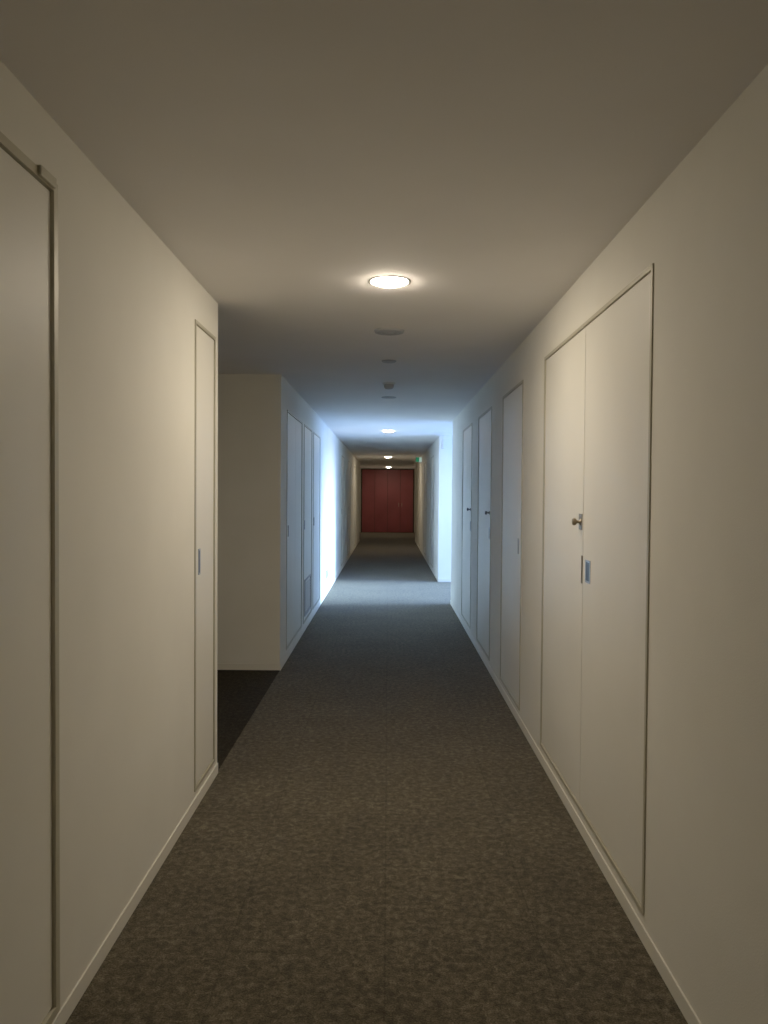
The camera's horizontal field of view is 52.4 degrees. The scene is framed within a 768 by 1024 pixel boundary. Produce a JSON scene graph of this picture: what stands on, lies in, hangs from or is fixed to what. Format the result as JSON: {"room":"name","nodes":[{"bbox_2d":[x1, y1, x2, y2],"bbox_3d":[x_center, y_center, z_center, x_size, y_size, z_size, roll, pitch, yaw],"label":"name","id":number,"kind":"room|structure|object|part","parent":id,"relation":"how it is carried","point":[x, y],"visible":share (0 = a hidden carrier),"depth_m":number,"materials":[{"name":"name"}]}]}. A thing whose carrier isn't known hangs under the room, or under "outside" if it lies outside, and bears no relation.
{"room":"building corridor","nodes":[
{"label":"building corridor","id":0,"kind":"room"},
{"bbox_2d":[0,60,217,1008],"bbox_3d":[-0.942,0.259,-0.989,0.120,2.415,10.000,0,1,0],"label":"wall","id":1,"kind":"structure","parent":0,"point":[128,307],"depth_m":2.52,"materials":[{"name":"beige paint"}]},
{"bbox_2d":[0,147,51,1023],"bbox_3d":[-0.892,0.250,1.586,0.044,2.131,0.896,0,1,0],"label":"leaf","id":2,"kind":"object","parent":1,"relation":"attached to","point":[25,394],"visible":1,"depth_m":1.88,"materials":[{"name":"beige paint"}]},
{"bbox_2d":[0,131,59,1023],"bbox_3d":[-0.900,0.250,1.586,0.078,2.184,0.949,0,1,0],"label":"frame","id":3,"kind":"object","parent":1,"relation":"attached to","point":[6,144],"visible":0.33,"depth_m":2.04,"materials":[{"name":"beige paint"}]},
{"bbox_2d":[37,165,56,188],"bbox_3d":[-0.851,-0.842,1.961,0.019,0.026,0.090,0,1,0],"label":"cover","id":4,"kind":"object","parent":1,"relation":"attached to","point":[42,172],"visible":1,"depth_m":1.95,"materials":[{"name":"beige paint"}]},
{"bbox_2d":[196,326,213,783],"bbox_3d":[-0.879,0.200,3.735,0.047,2.107,0.372,0,1,0],"label":"leaf","id":5,"kind":"object","parent":1,"relation":"attached to","point":[205,344],"depth_m":3.73,"materials":[{"name":"beige paint"}]},
{"bbox_3d":[-0.858,0.231,3.621,0.004,0.120,0.035,0,1,0],"label":"flush pull handle","id":6,"kind":"part","parent":5,"relation":"part of","materials":[{"name":"silver metal"}]},
{"bbox_2d":[194,319,215,791],"bbox_3d":[-0.890,0.200,3.735,0.075,2.144,0.409,0,1,0],"label":"frame","id":7,"kind":"object","parent":1,"relation":"attached to","point":[197,323],"visible":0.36,"depth_m":3.68,"materials":[{"name":"beige paint"}]},
{"bbox_2d":[217,374,265,663],"bbox_3d":[-2.065,0.080,6.425,2.205,2.415,0.120,0,1,0],"label":"wall","id":8,"kind":"structure","parent":0,"point":[241,566],"depth_m":6.36,"materials":[{"name":"beige paint"}]},
{"bbox_2d":[265,374,359,663],"bbox_3d":[-0.856,-0.114,15.181,0.120,2.415,17.650,0,1,0],"label":"wall","id":9,"kind":"structure","parent":0,"point":[281,397],"depth_m":6.68,"materials":[{"name":"white paint"}]},
{"bbox_2d":[51,539,359,1023],"bbox_3d":[-1.997,1.200,9.041,2.331,0.055,30.000,0,1,0],"label":"baseboard","id":10,"kind":"structure","parent":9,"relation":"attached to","point":[66,1010],"depth_m":2.86,"materials":[{"name":"beige"}]},
{"bbox_2d":[287,413,295,645],"bbox_3d":[-0.863,0.151,7.058,0.044,2.042,0.618,0,1,0],"label":"leaf","id":11,"kind":"object","parent":9,"relation":"attached to","point":[291,420],"visible":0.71,"depth_m":7.06,"materials":[{"name":"beige paint"}]},
{"bbox_2d":[286,410,302,649],"bbox_3d":[-0.871,0.145,7.320,0.075,2.079,1.179,0,1,0],"label":"frame","id":12,"kind":"object","parent":9,"relation":"attached to","point":[288,411],"visible":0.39,"depth_m":7.06,"materials":[{"name":"beige paint"}]},
{"bbox_2d":[295,420,301,633],"bbox_3d":[-0.860,0.138,7.632,0.044,2.042,0.518,0,1,0],"label":"leaf","id":13,"kind":"object","parent":9,"relation":"attached to","point":[298,441],"visible":0.71,"depth_m":7.61,"materials":[{"name":"beige paint"}]},
{"bbox_2d":[303,424,311,623],"bbox_3d":[-0.865,0.118,8.510,0.075,2.079,0.839,0,1,0],"label":"frame","id":14,"kind":"object","parent":9,"relation":"attached to","point":[307,427],"visible":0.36,"depth_m":8.72,"materials":[{"name":"beige paint"}]},
{"bbox_2d":[304,427,311,619],"bbox_3d":[-0.855,0.118,8.510,0.044,2.042,0.802,0,1,0],"label":"leaf","id":15,"kind":"object","parent":9,"relation":"attached to","point":[308,434],"visible":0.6,"depth_m":8.50,"materials":[{"name":"beige paint"}]},
{"bbox_2d":[304,574,310,616],"bbox_3d":[-0.835,0.903,8.528,0.010,0.390,0.600,0,1,0],"label":"vent louvers","id":16,"kind":"object","parent":15,"relation":"attached to","point":[309,580],"visible":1,"depth_m":8.49,"materials":[{"name":"grey plastic"}]},
{"bbox_2d":[313,434,319,605],"bbox_3d":[-0.850,0.094,9.549,0.044,2.042,0.842,0,1,0],"label":"leaf","id":17,"kind":"object","parent":9,"relation":"attached to","point":[316,439],"visible":0.71,"depth_m":9.55,"materials":[{"name":"beige paint"}]},
{"bbox_2d":[313,432,319,608],"bbox_3d":[-0.859,0.094,9.549,0.075,2.079,0.879,0,1,0],"label":"frame","id":18,"kind":"object","parent":9,"relation":"attached to","point":[313,432],"visible":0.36,"depth_m":9.46,"materials":[{"name":"beige paint"}]},
{"bbox_2d":[341,457,343,563],"bbox_3d":[-0.821,-0.033,15.058,0.044,2.042,0.862,0,1,0],"label":"leaf","id":19,"kind":"object","parent":9,"relation":"attached to","point":[342,529],"visible":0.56,"depth_m":15.09,"materials":[{"name":"beige paint"}]},
{"bbox_2d":[341,456,344,565],"bbox_3d":[-0.830,-0.033,15.058,0.075,2.079,0.899,0,1,0],"label":"frame","id":20,"kind":"object","parent":9,"relation":"attached to","point":[342,456],"visible":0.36,"depth_m":14.61,"materials":[{"name":"beige paint"}]},
{"bbox_2d":[348,462,349,553],"bbox_3d":[-0.808,-0.088,17.457,0.044,2.042,0.862,0,1,0],"label":"leaf","id":21,"kind":"object","parent":9,"relation":"attached to","point":[348,462],"visible":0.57,"depth_m":17.42,"materials":[{"name":"beige paint"}]},
{"bbox_2d":[354,468,355,544],"bbox_3d":[-0.791,-0.162,20.656,0.044,2.042,0.862,0,1,0],"label":"leaf","id":22,"kind":"object","parent":9,"relation":"attached to","point":[355,468],"visible":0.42,"depth_m":20.88,"materials":[{"name":"beige paint"}]},
{"bbox_2d":[354,467,355,545],"bbox_3d":[-0.800,-0.162,20.656,0.075,2.079,0.899,0,1,0],"label":"frame","id":23,"kind":"object","parent":9,"relation":"attached to","point":[354,467],"visible":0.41,"depth_m":20.20,"materials":[{"name":"beige paint"}]},
{"bbox_2d":[65,532,687,1023],"bbox_3d":[0.151,1.281,11.732,7.000,0.200,35.800,0,1,0],"label":"floor","id":24,"kind":"structure","parent":0,"point":[382,839],"depth_m":3.01,"materials":[{"name":"brown carpet"}]},
{"bbox_2d":[217,670,279,769],"bbox_3d":[-2.016,1.314,5.217,2.313,0.004,2.326,0,1,0],"label":"carpet","id":25,"kind":"object","parent":24,"relation":"on","point":[239,692],"visible":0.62,"depth_m":5.46,"materials":[{"name":"carpet"}]},
{"bbox_2d":[0,0,767,468],"bbox_3d":[0.094,-1.334,11.672,6.850,0.200,35.800,0,1,0],"label":"ceiling","id":26,"kind":"structure","parent":0,"point":[292,156],"depth_m":2.16,"materials":[{"name":"paint"}]},
{"bbox_2d":[382,382,394,388],"bbox_3d":[0.043,-1.094,6.777,0.116,0.055,0.116,0,1,0],"label":"smoke detector","id":27,"kind":"object","parent":26,"relation":"attached to","point":[387,385],"visible":1,"depth_m":6.74,"materials":[{"name":"white plastic"}]},
{"bbox_2d":[374,327,403,335],"bbox_3d":[0.031,-1.064,4.607,0.180,0.014,0.180,0,1,0],"label":"ceiling vent","id":28,"kind":"object","parent":26,"relation":"attached to","point":[389,331],"depth_m":4.57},
{"bbox_2d":[369,276,409,287],"bbox_3d":[0.025,-1.036,3.547,0.188,0.021,0.188,0,1,0],"label":"recessed light","id":29,"kind":"object","parent":26,"relation":"in","point":[383,281],"visible":1,"depth_m":3.51,"materials":[{"name":"white plastic"}]},
{"bbox_2d":[441,435,443,448],"bbox_3d":[0.958,-1.144,12.702,0.030,0.215,0.260,0,1,0],"label":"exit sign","id":30,"kind":"object","parent":26,"relation":"hanging from","point":[442,440],"visible":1,"depth_m":12.57,"materials":[{"name":"white plastic"}]},
{"bbox_2d":[359,468,415,532],"bbox_3d":[0.139,-0.436,29.457,2.510,2.415,0.120,0,1,0],"label":"wall","id":31,"kind":"structure","parent":0,"point":[360,468],"depth_m":29.39,"materials":[{"name":"beige paint"}]},
{"bbox_2d":[361,469,414,532],"bbox_3d":[0.134,-0.427,29.367,2.020,2.400,0.060,0,1,0],"label":"surround","id":32,"kind":"object","parent":31,"relation":"attached to","point":[361,469],"visible":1,"depth_m":29.34,"materials":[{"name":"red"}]},
{"bbox_2d":[362,470,412,531],"bbox_3d":[0.134,-0.413,29.370,1.908,2.348,0.045,0,1,0],"label":"panels","id":33,"kind":"object","parent":32,"relation":"attached to","point":[374,482],"visible":1,"depth_m":29.34,"materials":[{"name":"red paint"}]},
{"bbox_2d":[382,396,395,398],"bbox_3d":[0.048,-1.140,7.776,0.150,0.008,0.150,0,1,0],"label":"cap","id":34,"kind":"object","parent":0,"point":[384,397],"depth_m":7.74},
{"bbox_2d":[382,360,395,362],"bbox_3d":[0.037,-1.091,5.656,0.110,0.010,0.110,0,1,0],"label":"ceiling speaker","id":35,"kind":"object","parent":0,"point":[384,361],"depth_m":5.62},
{"bbox_2d":[415,436,446,578],"bbox_3d":[0.996,-0.176,18.446,0.120,2.415,11.100,0,1,0],"label":"wall","id":36,"kind":"structure","parent":0,"point":[440,455],"depth_m":13.83,"materials":[{"name":"white paint"}]},
{"bbox_2d":[416,457,421,461],"bbox_3d":[0.869,-1.309,19.487,0.159,0.130,0.047,0,1,0],"label":"exit sign","id":37,"kind":"object","parent":36,"relation":"attached to","point":[418,459],"visible":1,"depth_m":19.46,"materials":[{"name":"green plastic"}]},
{"bbox_2d":[419,468,419,544],"bbox_3d":[0.971,-0.154,20.847,0.044,2.042,0.862,0,1,0],"label":"leaf","id":38,"kind":"object","parent":36,"relation":"attached to","point":[419,468],"visible":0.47,"depth_m":20.85,"materials":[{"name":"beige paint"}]},
{"bbox_2d":[424,463,425,552],"bbox_3d":[0.954,-0.081,17.648,0.044,2.042,0.862,0,1,0],"label":"leaf","id":39,"kind":"object","parent":36,"relation":"attached to","point":[425,463],"visible":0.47,"depth_m":17.62,"materials":[{"name":"beige paint"}]},
{"bbox_2d":[430,455,433,566],"bbox_3d":[0.949,-0.016,14.849,0.075,2.079,0.899,0,1,0],"label":"frame","id":40,"kind":"object","parent":36,"relation":"attached to","point":[433,455],"visible":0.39,"depth_m":14.94,"materials":[{"name":"beige paint"}]},
{"bbox_2d":[431,457,433,565],"bbox_3d":[0.939,-0.016,14.849,0.044,2.042,0.862,0,1,0],"label":"leaf","id":41,"kind":"object","parent":36,"relation":"attached to","point":[432,459],"visible":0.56,"depth_m":14.85,"materials":[{"name":"beige paint"}]},
{"bbox_2d":[445,436,451,578],"bbox_3d":[2.247,-0.041,12.951,2.440,2.415,0.120,0,1,0],"label":"wall","id":42,"kind":"structure","parent":0,"point":[449,438],"depth_m":12.89,"materials":[{"name":"white paint"}]},
{"bbox_2d":[586,562,588,581],"bbox_3d":[0.856,0.251,3.272,0.002,0.079,0.059,0,1,0],"label":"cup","id":43,"kind":"object","parent":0,"point":[587,564],"depth_m":3.28,"materials":[{"name":"silver metal"}]},
{"bbox_2d":[451,64,767,1023],"bbox_3d":[0.910,0.199,2.150,0.120,2.415,16.300,0,1,0],"label":"wall","id":44,"kind":"structure","parent":0,"point":[704,230],"depth_m":2.11,"materials":[{"name":"beige paint"}]},
{"bbox_2d":[461,423,471,628],"bbox_3d":[0.914,0.134,8.326,0.075,2.079,0.949,0,1,0],"label":"frame","id":45,"kind":"object","parent":44,"relation":"attached to","point":[466,428],"visible":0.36,"depth_m":8.07,"materials":[{"name":"beige paint"}]},
{"bbox_2d":[462,426,471,625],"bbox_3d":[0.905,0.134,8.326,0.044,2.042,0.912,0,1,0],"label":"leaf","id":46,"kind":"object","parent":44,"relation":"attached to","point":[467,435],"visible":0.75,"depth_m":8.32,"materials":[{"name":"beige paint"}]},
{"bbox_2d":[477,410,490,656],"bbox_3d":[0.897,0.169,6.821,0.044,2.042,0.882,0,1,0],"label":"leaf","id":47,"kind":"object","parent":44,"relation":"attached to","point":[485,421],"visible":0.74,"depth_m":6.81,"materials":[{"name":"beige paint"}]},
{"bbox_2d":[476,406,491,660],"bbox_3d":[0.906,0.169,6.821,0.075,2.079,0.919,0,1,0],"label":"frame","id":48,"kind":"object","parent":44,"relation":"attached to","point":[490,408],"visible":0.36,"depth_m":6.61,"materials":[{"name":"beige paint"}]},
{"bbox_2d":[501,385,521,704],"bbox_3d":[0.889,0.203,5.322,0.044,2.042,0.822,0,1,0],"label":"leaf","id":49,"kind":"object","parent":44,"relation":"attached to","point":[512,424],"visible":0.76,"depth_m":5.29,"materials":[{"name":"beige paint"}]},
{"bbox_2d":[500,380,523,710],"bbox_3d":[0.898,0.204,5.321,0.075,2.079,0.859,0,1,0],"label":"frame","id":50,"kind":"object","parent":44,"relation":"attached to","point":[522,381],"visible":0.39,"depth_m":5.13,"materials":[{"name":"beige paint"}]},
{"bbox_2d":[415,540,700,1023],"bbox_3d":[2.105,1.230,9.020,2.466,0.055,30.000,0,1,0],"label":"baseboard","id":51,"kind":"structure","parent":44,"relation":"attached to","point":[671,983],"depth_m":2.94,"materials":[{"name":"beige"}]},
{"bbox_2d":[542,327,585,803],"bbox_3d":[0.881,0.229,3.784,0.044,2.062,0.838,0,1,0],"label":"leaf","id":52,"kind":"object","parent":44,"relation":"attached to","point":[566,368],"visible":0.76,"depth_m":3.71,"materials":[{"name":"beige paint"}]},
{"bbox_2d":[572,514,582,529],"bbox_3d":[0.839,0.043,3.400,0.041,0.070,0.055,0,1,0],"label":"door knob","id":53,"kind":"object","parent":52,"relation":"attached to","point":[580,515],"depth_m":3.39,"materials":[{"name":"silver metal"}]},
{"bbox_3d":[0.838,0.043,3.397,0.040,0.032,0.032,0,1,0],"label":"knob","id":54,"kind":"part","parent":53,"relation":"part of","materials":[{"name":"silver metal"}]},
{"bbox_2d":[581,555,582,582],"bbox_3d":[0.855,0.248,3.372,0.005,0.120,0.012,0,1,0],"label":"edge latch","id":55,"kind":"object","parent":52,"relation":"attached to","point":[581,555],"visible":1,"depth_m":3.37,"materials":[{"name":"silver metal"}]},
{"bbox_2d":[540,263,653,915],"bbox_3d":[0.888,0.239,3.362,0.075,2.099,1.719,0,1,0],"label":"frame","id":56,"kind":"object","parent":44,"relation":"attached to","point":[641,906],"visible":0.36,"depth_m":2.54,"materials":[{"name":"beige paint"}]},
{"bbox_2d":[580,272,650,902],"bbox_3d":[0.875,0.248,2.940,0.047,2.062,0.838,0,1,0],"label":"leaf","id":57,"kind":"object","parent":44,"relation":"attached to","point":[618,339],"depth_m":2.86,"materials":[{"name":"beige paint"}]},
{"bbox_3d":[0.855,0.251,3.272,0.004,0.095,0.075,0,1,0],"label":"flush pull handle","id":58,"kind":"part","parent":57,"relation":"part of","materials":[{"name":"silver metal"}]}
]}

